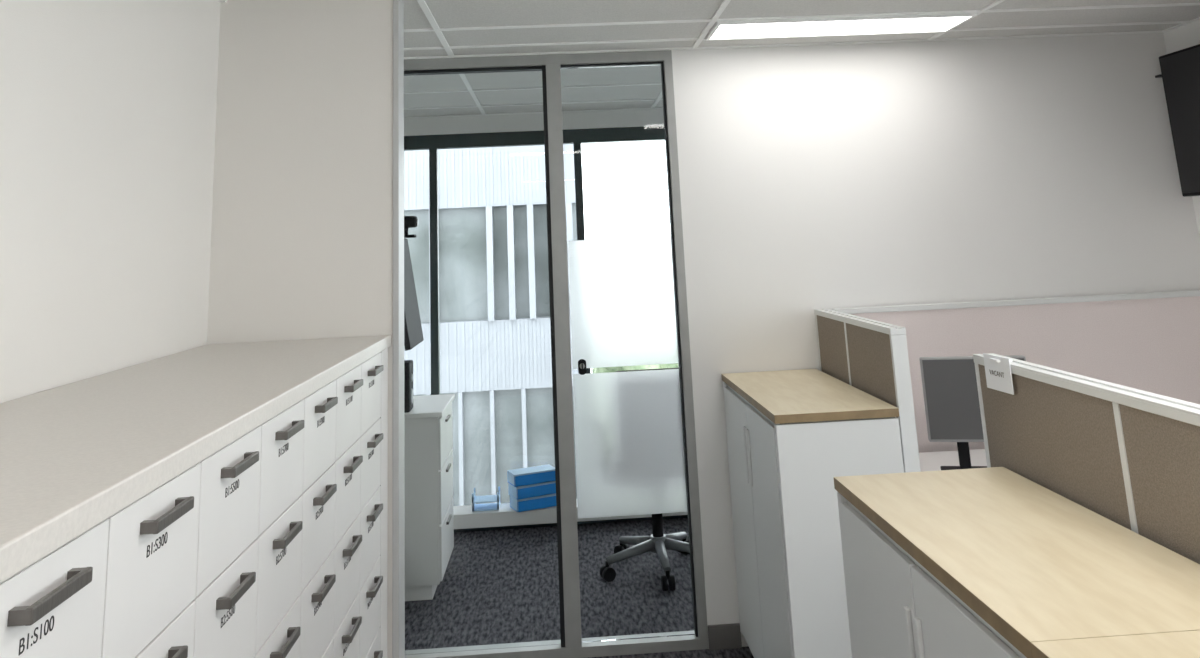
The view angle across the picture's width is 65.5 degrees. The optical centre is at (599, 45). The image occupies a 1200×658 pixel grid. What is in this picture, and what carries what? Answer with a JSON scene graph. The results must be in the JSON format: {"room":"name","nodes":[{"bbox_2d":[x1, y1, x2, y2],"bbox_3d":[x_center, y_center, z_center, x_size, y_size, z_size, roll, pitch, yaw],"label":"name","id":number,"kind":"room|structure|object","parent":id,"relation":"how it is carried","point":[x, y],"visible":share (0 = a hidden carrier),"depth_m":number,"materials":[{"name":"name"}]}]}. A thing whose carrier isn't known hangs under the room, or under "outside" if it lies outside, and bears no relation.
{"room":"open-plan office","nodes":[
{"label":"open-plan office","id":0,"kind":"room"},
{"bbox_2d":[0,0,219,402],"bbox_3d":[-1.189,0.604,0.706,0.100,2.520,6.940,-2,-12,-3],"label":"wall","id":1,"kind":"structure","parent":0,"point":[108,107],"depth_m":2.31,"materials":[{"name":"white paint"}]},
{"bbox_2d":[207,0,392,657],"bbox_3d":[-0.953,1.079,3.001,0.585,2.520,0.100,-2,-12,-3],"label":"wall","id":2,"kind":"structure","parent":0,"point":[302,227],"depth_m":3.09,"materials":[{"name":"white paint"}]},
{"bbox_2d":[392,0,404,657],"bbox_3d":[-0.651,1.068,3.017,0.020,2.520,0.110,-2,-12,-3],"label":"trim","id":3,"kind":"structure","parent":2,"relation":"attached to","point":[398,610],"depth_m":3.00,"materials":[{"name":"grey plastic"}]},
{"bbox_2d":[404,109,663,135],"bbox_3d":[-0.255,0.514,6.286,3.370,0.120,0.120,-2,-12,-3],"label":"wall","id":4,"kind":"structure","parent":0,"point":[642,117],"depth_m":6.21,"materials":[{"name":"white paint"}]},
{"bbox_2d":[404,126,664,394],"bbox_3d":[-0.198,1.745,6.021,3.370,2.400,0.070,-2,-12,-3],"label":"window","id":5,"kind":"structure","parent":4,"relation":"in","point":[576,137],"depth_m":6.18,"materials":[{"name":"black metal"}]},
{"bbox_2d":[405,518,753,657],"bbox_3d":[0.654,2.029,1.459,4.760,0.120,9.040,-2,-12,-3],"label":"floor","id":6,"kind":"structure","parent":0,"point":[496,586],"depth_m":4.51,"materials":[{"name":"carpet"}]},
{"bbox_2d":[0,335,390,657],"bbox_3d":[-0.839,1.246,1.089,0.591,1.392,3.565,-2,-12,-3],"label":"drawer cabinet","id":7,"kind":"object","parent":6,"relation":"on","point":[228,500],"visible":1,"depth_m":1.58,"materials":[{"name":"white"}]},
{"bbox_2d":[404,394,454,600],"bbox_3d":[-1.231,2.329,4.834,0.900,0.860,0.590,-2,-12,-3],"label":"filing cabinet","id":8,"kind":"object","parent":6,"relation":"on","point":[428,430],"visible":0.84,"depth_m":4.62,"materials":[{"name":"metal"}]},
{"bbox_2d":[404,360,412,412],"bbox_3d":[-1.033,1.742,4.764,0.149,0.239,0.130,-2,-12,-3],"label":"speaker","id":9,"kind":"object","parent":8,"relation":"on","point":[408,364],"visible":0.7,"depth_m":4.72},
{"bbox_2d":[404,239,423,400],"bbox_3d":[-1.101,1.480,5.017,0.238,0.863,0.480,-2,-12,-3],"label":"desktop monitor","id":10,"kind":"object","parent":8,"relation":"on","point":[413,334],"visible":0.29,"depth_m":5.04,"materials":[{"name":"grey plastic"}]},
{"bbox_2d":[404,216,417,237],"bbox_3d":[-1.025,0.965,4.952,0.118,0.113,0.090,-2,-12,-3],"label":"webcam","id":11,"kind":"object","parent":10,"relation":"on","point":[409,221],"visible":0.57,"depth_m":4.92,"materials":[{"name":"black plastic"}]},
{"bbox_2d":[453,499,687,531],"bbox_3d":[-0.140,2.833,5.651,3.370,0.115,0.198,-2,-12,-3],"label":"window sill","id":12,"kind":"structure","parent":6,"relation":"on","point":[465,520],"depth_m":5.55,"materials":[{"name":"white laminate"}]},
{"bbox_2d":[472,486,499,511],"bbox_3d":[-0.689,2.748,5.655,0.160,0.098,0.140,-2,-12,-3],"label":"document tray","id":13,"kind":"object","parent":12,"relation":"on","point":[486,506],"visible":1,"depth_m":5.63,"materials":[{"name":"blue plastic"}]},
{"bbox_2d":[507,464,555,511],"bbox_3d":[-0.402,2.678,5.647,0.282,0.206,0.149,3,-13,-24],"label":"box","id":14,"kind":"object","parent":12,"relation":"on","point":[530,488],"visible":0.8,"depth_m":5.59,"materials":[{"name":"cardboard"}]},
{"bbox_2d":[600,368,689,590],"bbox_3d":[0.288,2.186,4.866,0.630,1.020,0.613,-2,-12,-3],"label":"office chair","id":15,"kind":"object","parent":6,"relation":"on","point":[659,543],"visible":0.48,"depth_m":4.76,"materials":[{"name":"grey plastic"}]},
{"bbox_2d":[721,369,903,657],"bbox_3d":[0.778,1.837,3.460,0.424,1.071,1.010,-2,-12,-3],"label":"cupboard","id":16,"kind":"object","parent":6,"relation":"on","point":[790,433],"visible":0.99,"depth_m":3.08,"materials":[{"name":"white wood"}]},
{"bbox_2d":[814,309,920,472],"bbox_3d":[1.025,1.711,3.520,0.055,1.320,0.960,-2,-12,-3],"label":"screen","id":17,"kind":"object","parent":6,"relation":"on","point":[870,356],"visible":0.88,"depth_m":3.38,"materials":[{"name":"beige fabric"}]},
{"bbox_2d":[919,449,986,471],"bbox_3d":[1.933,1.972,3.527,1.500,0.730,0.700,-2,-12,-3],"label":"desk","id":18,"kind":"object","parent":6,"relation":"on","point":[929,461],"visible":0.02,"depth_m":3.77,"materials":[{"name":"white laminate"}]},
{"bbox_2d":[919,355,1025,469],"bbox_3d":[1.436,1.406,3.547,0.380,0.430,0.170,-5,-12,13],"label":"computer monitor","id":19,"kind":"object","parent":18,"relation":"on","point":[949,384],"visible":0.56,"depth_m":3.54,"materials":[{"name":"grey plastic"}]},
{"bbox_2d":[834,467,1199,657],"bbox_3d":[0.817,1.461,1.690,0.429,1.071,0.961,-2,-12,-3],"label":"cupboard","id":20,"kind":"object","parent":6,"relation":"on","point":[991,562],"visible":0.94,"depth_m":1.71,"materials":[{"name":"brown wood"}]},
{"bbox_2d":[973,353,1199,563],"bbox_3d":[1.093,1.192,1.085,0.055,1.320,2.520,-2,-12,-3],"label":"screen","id":21,"kind":"object","parent":6,"relation":"on","point":[1129,456],"visible":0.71,"depth_m":1.88,"materials":[{"name":"beige fabric"}]},
{"bbox_2d":[983,353,1013,394],"bbox_3d":[0.987,0.804,2.289,0.040,0.082,0.120,-2,-12,-3],"label":"paper sign","id":22,"kind":"object","parent":21,"relation":"attached to","point":[998,373],"visible":1,"depth_m":2.28,"materials":[{"name":"white paper"}]},
{"bbox_2d":[1031,630,1199,657],"bbox_3d":[0.861,1.259,0.749,0.429,1.071,0.964,-2,-12,-3],"label":"cupboard","id":23,"kind":"object","parent":6,"relation":"on","point":[1184,644],"visible":1,"depth_m":1.29,"materials":[{"name":"brown wood"}]},
{"bbox_2d":[402,0,1199,116],"bbox_3d":[0.534,-0.551,2.006,4.760,0.120,9.040,-2,-12,-3],"label":"ceiling","id":24,"kind":"structure","parent":0,"point":[447,13],"depth_m":4.02,"materials":[{"name":"tile"}]},
{"bbox_2d":[218,0,1199,118],"bbox_3d":[0.538,-0.494,1.973,4.560,0.008,8.800,-2,-12,-3],"label":"grid","id":25,"kind":"object","parent":24,"relation":"attached to","point":[422,3],"visible":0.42,"depth_m":4.22,"materials":[{"name":"white metal"}]},
{"bbox_2d":[706,13,976,40],"bbox_3d":[1.019,-0.080,4.011,1.090,0.016,0.310,-2,-12,-3],"label":"ceiling light panel","id":26,"kind":"object","parent":24,"relation":"in","point":[932,23],"depth_m":3.99,"materials":[{"name":"white plastic"}]},
{"bbox_2d":[671,33,1199,646],"bbox_3d":[1.622,1.215,4.207,2.475,2.520,0.100,-2,-12,-3],"label":"wall","id":27,"kind":"structure","parent":0,"point":[832,176],"depth_m":4.27,"materials":[{"name":"white paint"}]},
{"bbox_2d":[404,50,708,657],"bbox_3d":[-0.453,1.286,4.089,1.685,2.520,0.092,-2,-12,-3],"label":"door frame","id":28,"kind":"structure","parent":27,"relation":"in","point":[571,644],"depth_m":4.04,"materials":[{"name":"metal"}]},
{"bbox_2d":[561,65,694,641],"bbox_3d":[0.106,1.275,4.100,0.469,2.411,0.042,-2,-12,-3],"label":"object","id":29,"kind":"structure","parent":28,"relation":"attached to","point":[629,446],"depth_m":4.07,"materials":[{"name":"clear glass"}]},
{"bbox_2d":[708,623,741,649],"bbox_3d":[0.512,2.431,3.837,0.135,0.090,0.014,-2,-12,-3],"label":"baseboard","id":30,"kind":"structure","parent":27,"relation":"attached to","point":[720,636],"depth_m":3.83,"materials":[{"name":"grey"}]},
{"bbox_2d":[832,290,1199,452],"bbox_3d":[1.911,1.772,4.001,1.720,1.320,0.055,-2,-12,-3],"label":"screen","id":31,"kind":"object","parent":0,"point":[1149,342],"depth_m":4.08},
{"bbox_2d":[1163,20,1199,239],"bbox_3d":[2.964,0.448,0.881,0.100,2.520,6.840,-2,-12,-3],"label":"wall","id":32,"kind":"structure","parent":0,"point":[1188,35],"depth_m":4.31,"materials":[{"name":"white paint"}]},
{"bbox_2d":[1155,44,1199,196],"bbox_3d":[2.698,0.262,3.805,0.105,0.650,1.100,-2,-12,-3],"label":"wall-mounted television","id":33,"kind":"object","parent":32,"relation":"attached to","point":[1180,70],"visible":1,"depth_m":4.20,"materials":[{"name":"black plastic"}]},
{"label":"outside","id":34,"kind":"structure","parent":0,"visible":0},
{"bbox_3d":[-0.918,7.667,22.036,60.000,0.120,33.660,-2,-12,-3],"label":"ground","id":35,"kind":"structure","parent":34,"visible":0},
{"bbox_2d":[404,144,578,505],"bbox_3d":[-3.391,2.202,10.909,6.250,6.180,0.660,-2,-12,-3],"label":"neighbouring building","id":36,"kind":"structure","parent":35,"relation":"on","point":[496,360],"depth_m":10.67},
{"bbox_2d":[592,363,678,372],"bbox_3d":[1.073,4.473,11.626,2.299,1.633,0.890,-2,-12,-3],"label":"hedge","id":37,"kind":"object","parent":35,"relation":"on","point":[657,366],"visible":0.06,"depth_m":11.40,"materials":[{"name":"green plant"}]}
]}

